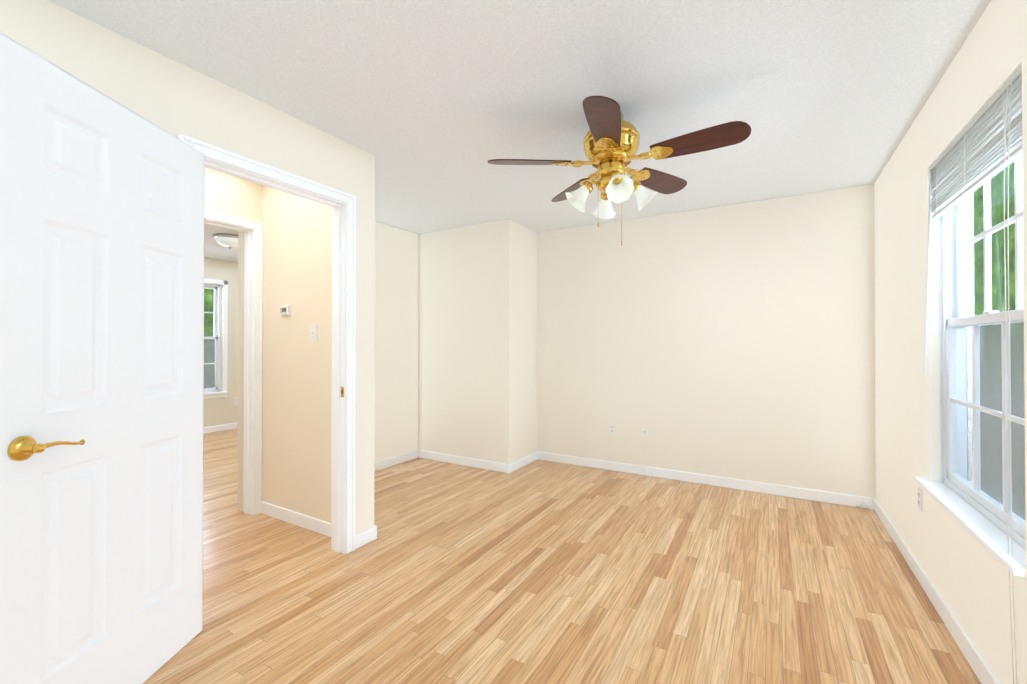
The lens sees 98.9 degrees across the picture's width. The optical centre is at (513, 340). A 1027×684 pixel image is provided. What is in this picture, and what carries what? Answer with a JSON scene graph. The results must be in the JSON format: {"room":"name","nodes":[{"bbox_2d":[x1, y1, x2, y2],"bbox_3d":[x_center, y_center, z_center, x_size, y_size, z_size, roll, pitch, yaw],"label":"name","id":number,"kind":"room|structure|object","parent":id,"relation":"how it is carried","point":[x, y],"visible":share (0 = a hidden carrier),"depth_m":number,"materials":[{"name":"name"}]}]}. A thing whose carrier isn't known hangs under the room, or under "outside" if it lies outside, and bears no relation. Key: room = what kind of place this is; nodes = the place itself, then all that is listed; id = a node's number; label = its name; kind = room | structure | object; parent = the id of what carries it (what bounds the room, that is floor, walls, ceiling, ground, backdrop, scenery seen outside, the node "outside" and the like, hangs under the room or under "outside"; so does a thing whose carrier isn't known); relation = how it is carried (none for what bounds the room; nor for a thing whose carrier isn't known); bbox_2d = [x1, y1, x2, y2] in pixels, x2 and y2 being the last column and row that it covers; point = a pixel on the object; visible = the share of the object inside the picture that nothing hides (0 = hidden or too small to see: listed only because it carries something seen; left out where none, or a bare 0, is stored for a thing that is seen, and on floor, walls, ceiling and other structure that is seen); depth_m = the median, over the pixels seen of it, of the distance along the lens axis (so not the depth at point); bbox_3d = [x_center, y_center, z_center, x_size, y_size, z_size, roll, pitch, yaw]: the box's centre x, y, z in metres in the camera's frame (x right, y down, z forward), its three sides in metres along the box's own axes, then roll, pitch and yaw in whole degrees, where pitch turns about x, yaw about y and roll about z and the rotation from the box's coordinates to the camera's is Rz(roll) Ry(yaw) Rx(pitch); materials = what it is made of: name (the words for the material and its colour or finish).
{"room":"empty bedroom","nodes":[
{"label":"empty bedroom","id":0,"kind":"room"},
{"bbox_2d":[0,0,374,534],"bbox_3d":[-1.531,0.031,1.712,0.055,2.420,2.490,0,0,30],"label":"wall","id":1,"kind":"structure","parent":0,"point":[170,96],"depth_m":2.03,"materials":[{"name":"beige paint"}]},
{"bbox_2d":[0,32,204,683],"bbox_3d":[-1.347,0.214,1.500,0.154,2.028,0.770,0,0,1],"label":"door","id":2,"kind":"structure","parent":1,"relation":"in","point":[102,208],"depth_m":1.41,"materials":[{"name":"white paint"}]},
{"bbox_2d":[177,134,355,553],"bbox_3d":[-1.237,0.190,2.265,0.149,2.112,0.908,0,0,30],"label":"trim","id":3,"kind":"structure","parent":1,"relation":"attached to","point":[342,204],"depth_m":2.33,"materials":[{"name":"white wood"}]},
{"bbox_2d":[341,387,343,396],"bbox_3d":[-1.008,0.302,2.585,0.028,0.060,0.002,0,0,30],"label":"strike plate","id":4,"kind":"object","parent":1,"relation":"attached to","point":[342,391],"depth_m":2.58,"materials":[{"name":"gold metal"}]},
{"bbox_2d":[355,525,376,542],"bbox_3d":[-1.361,1.208,3.038,1.143,0.085,0.043,0,0,30],"label":"baseboard","id":5,"kind":"structure","parent":1,"relation":"attached to","point":[366,536],"depth_m":2.70,"materials":[{"name":"white wood"}]},
{"bbox_2d":[203,257,237,427],"bbox_3d":[-4.877,0.056,5.102,0.160,2.420,4.940,0,0,30],"label":"wall","id":6,"kind":"structure","parent":0,"point":[221,411],"depth_m":6.28,"materials":[{"name":"beige paint"}]},
{"bbox_2d":[204,283,220,392],"bbox_3d":[-4.429,-0.039,5.871,0.092,1.520,0.920,0,0,30],"label":"room window","id":7,"kind":"structure","parent":6,"relation":"in","point":[216,380],"depth_m":6.22,"materials":[{"name":"white plastic"}]},
{"bbox_2d":[204,278,227,398],"bbox_3d":[-4.357,-0.029,5.829,0.091,1.660,1.040,0,0,30],"label":"window trim","id":8,"kind":"structure","parent":6,"relation":"attached to","point":[220,394],"depth_m":6.23,"materials":[{"name":"white wood"}]},
{"bbox_2d":[203,423,237,433],"bbox_3d":[-4.829,1.223,5.001,0.017,0.085,4.830,0,0,30],"label":"baseboard","id":9,"kind":"structure","parent":6,"relation":"attached to","point":[217,428],"depth_m":6.18,"materials":[{"name":"white wood"}]},
{"bbox_2d":[234,397,237,404],"bbox_3d":[-4.023,0.875,6.380,0.008,0.115,0.070,0,0,30],"label":"outlet","id":10,"kind":"object","parent":6,"relation":"attached to","point":[235,400],"visible":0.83,"depth_m":6.37,"materials":[{"name":"white plastic"}]},
{"bbox_2d":[205,168,261,222],"bbox_3d":[-2.496,0.035,2.216,0.110,2.420,2.380,0,0,30],"label":"wall","id":11,"kind":"structure","parent":0,"point":[232,195],"depth_m":3.04,"materials":[{"name":"beige paint"}]},
{"bbox_2d":[237,231,243,511],"bbox_3d":[-1.994,0.042,3.266,0.090,2.420,0.060,0,0,30],"label":"wall","id":12,"kind":"structure","parent":0,"point":[240,368],"depth_m":3.24,"materials":[{"name":"beige paint"}]},
{"bbox_2d":[262,185,331,522],"bbox_3d":[-1.461,0.041,3.019,1.040,2.420,0.055,0,0,30],"label":"wall","id":13,"kind":"structure","parent":0,"point":[297,380],"depth_m":3.00,"materials":[{"name":"beige paint"}]},
{"bbox_2d":[280,305,290,315],"bbox_3d":[-1.585,-0.209,3.047,0.100,0.076,0.026,0,0,30],"label":"thermostat","id":14,"kind":"object","parent":13,"relation":"attached to","point":[285,310],"visible":0.98,"depth_m":3.03,"materials":[{"name":"white plastic"}]},
{"bbox_2d":[261,501,330,536],"bbox_3d":[-1.446,1.208,2.947,0.950,0.085,0.040,0,0,30],"label":"baseboard","id":15,"kind":"structure","parent":13,"relation":"attached to","point":[304,521],"depth_m":2.96,"materials":[{"name":"white wood"}]},
{"bbox_2d":[310,324,316,341],"bbox_3d":[-1.325,-0.050,2.896,0.070,0.115,0.020,0,0,30],"label":"light switch","id":16,"kind":"object","parent":13,"relation":"attached to","point":[313,332],"visible":1,"depth_m":2.90,"materials":[{"name":"white plastic"}]},
{"bbox_2d":[374,221,417,462],"bbox_3d":[-1.513,0.048,4.065,0.110,2.420,1.695,0,0,30],"label":"wall","id":17,"kind":"structure","parent":0,"point":[396,343],"depth_m":4.49,"materials":[{"name":"beige paint"}]},
{"bbox_2d":[374,450,418,471],"bbox_3d":[-1.444,1.216,4.048,0.017,0.085,1.640,0,0,30],"label":"baseboard","id":18,"kind":"structure","parent":17,"relation":"attached to","point":[382,464],"depth_m":4.46,"materials":[{"name":"white wood"}]},
{"bbox_2d":[418,219,536,463],"bbox_3d":[-0.410,0.054,4.806,1.260,2.420,0.700,0,0,30],"label":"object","id":19,"kind":"object","parent":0,"point":[477,341],"visible":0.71,"depth_m":4.44,"materials":[{"name":"beige paint"}]},
{"bbox_2d":[419,450,510,472],"bbox_3d":[-0.529,1.219,4.452,1.143,0.085,0.017,0,0,30],"label":"baseboard","id":20,"kind":"structure","parent":19,"relation":"attached to","point":[483,464],"depth_m":4.41,"materials":[{"name":"white wood"}]},
{"bbox_2d":[511,451,538,471],"bbox_3d":[0.102,1.218,4.415,0.017,0.085,0.540,0,0,30],"label":"baseboard","id":21,"kind":"structure","parent":19,"relation":"attached to","point":[533,457],"depth_m":4.41,"materials":[{"name":"white wood"}]},
{"bbox_2d":[48,0,990,261],"bbox_3d":[-1.629,-1.228,3.177,8.000,0.120,5.400,0,0,30],"label":"ceiling","id":22,"kind":"structure","parent":0,"point":[433,106],"depth_m":1.99,"materials":[{"name":"paint"}]},
{"bbox_2d":[213,233,237,248],"bbox_3d":[-3.153,-1.088,4.885,0.310,0.135,0.310,0,0,30],"label":"light","id":23,"kind":"object","parent":22,"relation":"attached to","point":[230,241],"visible":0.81,"depth_m":4.78,"materials":[{"name":"white glass"}]},
{"bbox_2d":[487,96,750,244],"bbox_3d":[0.540,-0.827,2.255,1.202,0.695,1.231,0,0,30],"label":"ceiling fan","id":24,"kind":"object","parent":22,"relation":"hanging from","point":[611,140],"visible":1,"depth_m":2.18,"materials":[{"name":"brown wood"}]},
{"bbox_2d":[143,428,980,683],"bbox_3d":[-1.629,1.312,3.158,8.000,0.120,5.400,0,0,30],"label":"floor","id":25,"kind":"structure","parent":0,"point":[538,571],"depth_m":2.19,"materials":[{"name":"brown wood"}]},
{"bbox_2d":[537,184,875,497],"bbox_3d":[1.498,0.048,4.025,2.820,2.420,0.110,0,0,30],"label":"wall","id":26,"kind":"structure","parent":0,"point":[735,341],"depth_m":3.79,"materials":[{"name":"beige paint"}]},
{"bbox_2d":[609,422,615,434],"bbox_3d":[0.960,0.855,4.268,0.070,0.115,0.008,0,0,30],"label":"outlet","id":27,"kind":"object","parent":26,"relation":"attached to","point":[612,428],"visible":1,"depth_m":4.26,"materials":[{"name":"white plastic"}]},
{"bbox_2d":[641,425,647,437],"bbox_3d":[1.225,0.854,4.107,0.070,0.115,0.016,0,0,30],"label":"outlet","id":28,"kind":"object","parent":26,"relation":"attached to","point":[644,431],"visible":0.96,"depth_m":4.11,"materials":[{"name":"white plastic"}]},
{"bbox_2d":[644,448,654,477],"bbox_3d":[1.254,1.054,4.059,0.103,0.406,0.039,0,0,30],"label":"cord","id":29,"kind":"object","parent":28,"relation":"attached to","point":[644,464],"visible":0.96,"depth_m":4.08,"materials":[{"name":"white plastic"}]},
{"bbox_2d":[539,451,870,508],"bbox_3d":[1.457,1.215,3.967,2.800,0.085,0.017,0,0,30],"label":"baseboard","id":30,"kind":"structure","parent":26,"relation":"attached to","point":[781,490],"depth_m":3.78,"materials":[{"name":"white wood"}]},
{"bbox_2d":[874,0,1026,683],"bbox_3d":[1.558,0.027,1.188,0.160,2.420,4.940,0,0,30],"label":"wall","id":31,"kind":"structure","parent":0,"point":[966,572],"depth_m":2.13,"materials":[{"name":"beige paint"}]},
{"bbox_2d":[917,486,922,511],"bbox_3d":[2.099,0.815,2.268,0.008,0.115,0.070,0,0,30],"label":"outlet","id":32,"kind":"object","parent":31,"relation":"attached to","point":[920,497],"visible":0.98,"depth_m":2.25,"materials":[{"name":"white plastic"}]},
{"bbox_2d":[871,498,999,683],"bbox_3d":[1.482,1.195,1.224,0.013,0.085,4.720,0,0,30],"label":"baseboard","id":33,"kind":"structure","parent":31,"relation":"attached to","point":[983,672],"depth_m":1.95,"materials":[{"name":"white wood"}]},
{"bbox_2d":[915,477,1026,580],"bbox_3d":[1.788,0.702,1.732,0.091,0.049,1.040,0,0,30],"label":"window sill","id":34,"kind":"structure","parent":31,"relation":"attached to","point":[987,535],"depth_m":1.59,"materials":[{"name":"white wood"}]},
{"bbox_2d":[938,156,1025,549],"bbox_3d":[1.860,-0.084,1.696,0.092,1.530,0.940,0,0,30],"label":"bedroom window","id":35,"kind":"structure","parent":31,"relation":"in","point":[956,321],"depth_m":1.82,"materials":[{"name":"white plastic"}]},
{"bbox_2d":[923,64,1021,683],"bbox_3d":[1.788,0.145,1.736,0.067,1.984,0.924,0,0,30],"label":"window blind","id":36,"kind":"object","parent":35,"relation":"attached to","point":[983,147],"visible":0.98,"depth_m":1.59,"materials":[{"name":"grey plastic"}]},
{"label":"outside","id":37,"kind":"structure","parent":0,"visible":0},
{"bbox_2d":[204,288,214,387],"bbox_3d":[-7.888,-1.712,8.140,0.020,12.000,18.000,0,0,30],"label":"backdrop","id":38,"kind":"structure","parent":37,"point":[208,296],"depth_m":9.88,"materials":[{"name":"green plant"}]},
{"bbox_2d":[973,162,1024,518],"bbox_3d":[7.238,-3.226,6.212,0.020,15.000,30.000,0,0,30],"label":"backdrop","id":39,"kind":"structure","parent":37,"point":[994,253],"depth_m":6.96,"materials":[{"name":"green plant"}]}
]}

